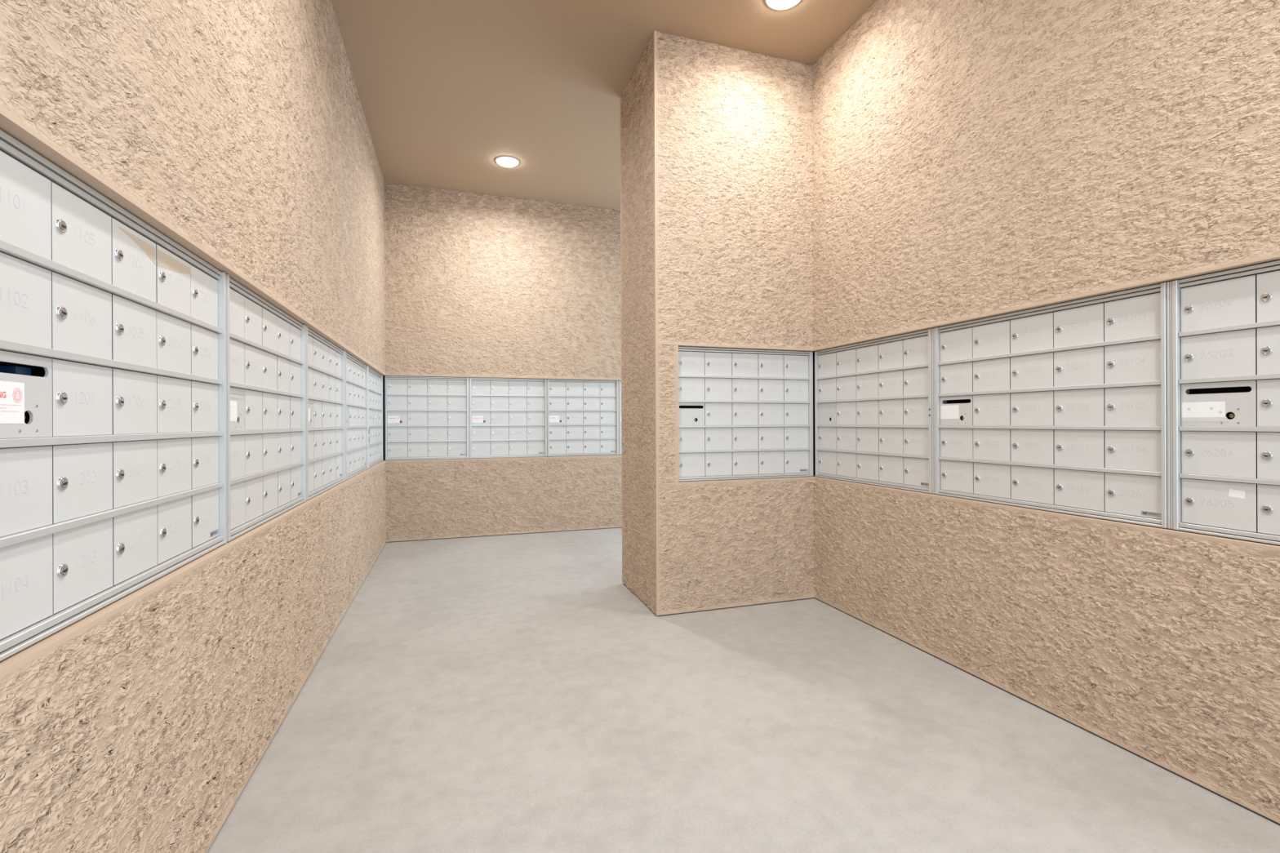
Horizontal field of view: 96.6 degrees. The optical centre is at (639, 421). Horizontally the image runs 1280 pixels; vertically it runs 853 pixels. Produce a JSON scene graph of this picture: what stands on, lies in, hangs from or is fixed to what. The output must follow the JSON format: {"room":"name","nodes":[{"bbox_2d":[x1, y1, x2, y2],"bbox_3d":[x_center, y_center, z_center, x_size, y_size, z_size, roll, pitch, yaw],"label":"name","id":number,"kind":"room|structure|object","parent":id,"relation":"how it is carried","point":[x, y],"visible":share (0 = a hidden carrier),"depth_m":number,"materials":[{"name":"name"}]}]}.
{"room":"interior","nodes":[
{"label":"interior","id":0,"kind":"room"},
{"bbox_2d":[0,0,386,852],"bbox_3d":[-1.199,-0.527,1.607,0.140,3.142,7.595,0,0,-18],"label":"wall","id":1,"kind":"structure","parent":0,"point":[237,131],"depth_m":1.35,"materials":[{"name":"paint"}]},
{"bbox_2d":[0,128,226,661],"bbox_3d":[-1.021,-0.039,1.131,0.060,0.736,0.887,0,0,-18],"label":"mailbox","id":2,"kind":"object","parent":1,"relation":"attached to","point":[113,439],"visible":1,"depth_m":1.01,"materials":[{"name":"white metal"}]},
{"bbox_2d":[226,274,306,542],"bbox_3d":[-1.293,-0.038,1.971,0.060,0.736,0.877,0,0,-18],"label":"mailbox","id":3,"kind":"object","parent":1,"relation":"attached to","point":[266,347],"visible":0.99,"depth_m":1.88,"materials":[{"name":"white metal"}]},
{"bbox_2d":[306,325,345,500],"bbox_3d":[-1.566,-0.037,2.814,0.060,0.736,0.892,0,0,-18],"label":"mailbox","id":4,"kind":"object","parent":1,"relation":"attached to","point":[325,362],"visible":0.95,"depth_m":2.78,"materials":[{"name":"white metal"}]},
{"bbox_2d":[345,351,368,479],"bbox_3d":[-1.842,-0.035,3.664,0.060,0.736,0.892,0,0,-18],"label":"mailbox","id":5,"kind":"object","parent":1,"relation":"attached to","point":[356,372],"visible":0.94,"depth_m":3.67,"materials":[{"name":"white metal"}]},
{"bbox_2d":[368,366,382,468],"bbox_3d":[-2.117,-0.034,4.512,0.060,0.736,0.889,0,0,-18],"label":"mailbox","id":6,"kind":"object","parent":1,"relation":"attached to","point":[375,379],"visible":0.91,"depth_m":4.55,"materials":[{"name":"white metal"}]},
{"bbox_2d":[382,182,622,542],"bbox_3d":[-0.839,-0.528,5.461,3.323,3.142,0.115,0,0,-18],"label":"wall","id":7,"kind":"structure","parent":0,"point":[477,285],"depth_m":5.25,"materials":[{"name":"paint"}]},
{"bbox_2d":[384,376,469,460],"bbox_3d":[-1.898,-0.035,5.108,0.704,0.736,0.060,0,0,-18],"label":"mailbox","id":8,"kind":"object","parent":7,"relation":"attached to","point":[426,418],"visible":1,"depth_m":5.09,"materials":[{"name":"white metal"}]},
{"bbox_2d":[468,377,546,458],"bbox_3d":[-1.226,-0.038,5.325,0.705,0.736,0.060,0,0,-18],"label":"mailbox","id":9,"kind":"object","parent":7,"relation":"attached to","point":[508,417],"visible":1,"depth_m":5.31,"materials":[{"name":"white metal"}]},
{"bbox_2d":[546,378,618,456],"bbox_3d":[-0.554,-0.041,5.543,0.705,0.736,0.060,0,0,-18],"label":"mailbox","id":10,"kind":"object","parent":7,"relation":"attached to","point":[583,415],"visible":1,"depth_m":5.52,"materials":[{"name":"white metal"}]},
{"bbox_2d":[618,380,621,454],"bbox_3d":[0.119,-0.044,5.761,0.708,0.736,0.060,0,0,-18],"label":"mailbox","id":11,"kind":"object","parent":7,"relation":"attached to","point":[620,381],"visible":0.02,"depth_m":5.63,"materials":[{"name":"white metal"}]},
{"bbox_2d":[331,0,876,209],"bbox_3d":[0.304,-2.149,2.012,3.263,0.120,7.435,0,0,-18],"label":"ceiling","id":12,"kind":"structure","parent":0,"point":[446,89],"depth_m":3.38,"materials":[{"name":"beige paint"}]},
{"bbox_2d":[494,155,519,167],"bbox_3d":[-1.060,-2.071,4.558,0.188,0.025,0.188,0,0,-18],"label":"recessed light","id":13,"kind":"object","parent":12,"relation":"in","point":[504,161],"visible":1,"depth_m":4.52,"materials":[{"name":"white"}]},
{"bbox_2d":[764,0,800,9],"bbox_3d":[0.709,-2.078,2.797,0.188,0.025,0.188,0,0,-18],"label":"recessed light","id":14,"kind":"object","parent":12,"relation":"in","point":[773,4],"visible":1,"depth_m":2.83,"materials":[{"name":"white"}]},
{"bbox_2d":[620,30,815,615],"bbox_3d":[0.709,-0.535,3.592,1.531,3.142,0.662,0,0,-18],"label":"wall partition","id":15,"kind":"structure","parent":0,"point":[717,142],"depth_m":3.20,"materials":[{"name":"paint"}]},
{"bbox_2d":[678,346,813,481],"bbox_3d":[0.605,-0.046,3.261,0.862,0.736,0.060,0,0,-18],"label":"mailbox","id":16,"kind":"object","parent":15,"relation":"attached to","point":[744,414],"visible":1,"depth_m":3.24,"materials":[{"name":"white metal"}]},
{"bbox_2d":[206,527,1279,852],"bbox_3d":[0.318,1.088,2.012,3.263,0.100,7.435,0,0,-18],"label":"floor","id":17,"kind":"structure","parent":0,"point":[510,693],"depth_m":1.86,"materials":[{"name":"concrete"}]},
{"bbox_2d":[812,0,1279,823],"bbox_3d":[1.524,-0.538,2.002,0.140,3.142,3.267,0,0,-18],"label":"wall","id":18,"kind":"structure","parent":0,"point":[973,160],"depth_m":1.99,"materials":[{"name":"paint"}]},
{"bbox_2d":[814,328,933,493],"bbox_3d":[1.193,-0.048,2.962,0.061,0.736,0.880,0,0,-18],"label":"mailbox","id":19,"kind":"object","parent":18,"relation":"attached to","point":[874,399],"visible":1,"depth_m":2.88,"materials":[{"name":"white metal"}]},
{"bbox_2d":[933,281,1170,528],"bbox_3d":[1.465,-0.049,2.124,0.060,0.736,0.880,0,0,-18],"label":"mailbox","id":20,"kind":"object","parent":18,"relation":"attached to","point":[1063,407],"visible":1,"depth_m":2.00,"materials":[{"name":"white metal"}]},
{"bbox_2d":[1169,260,1279,545],"bbox_3d":[1.737,-0.051,1.284,0.060,0.736,0.885,0,0,-18],"label":"mailbox","id":21,"kind":"object","parent":18,"relation":"attached to","point":[1224,326],"visible":1,"depth_m":1.58,"materials":[{"name":"white metal"}]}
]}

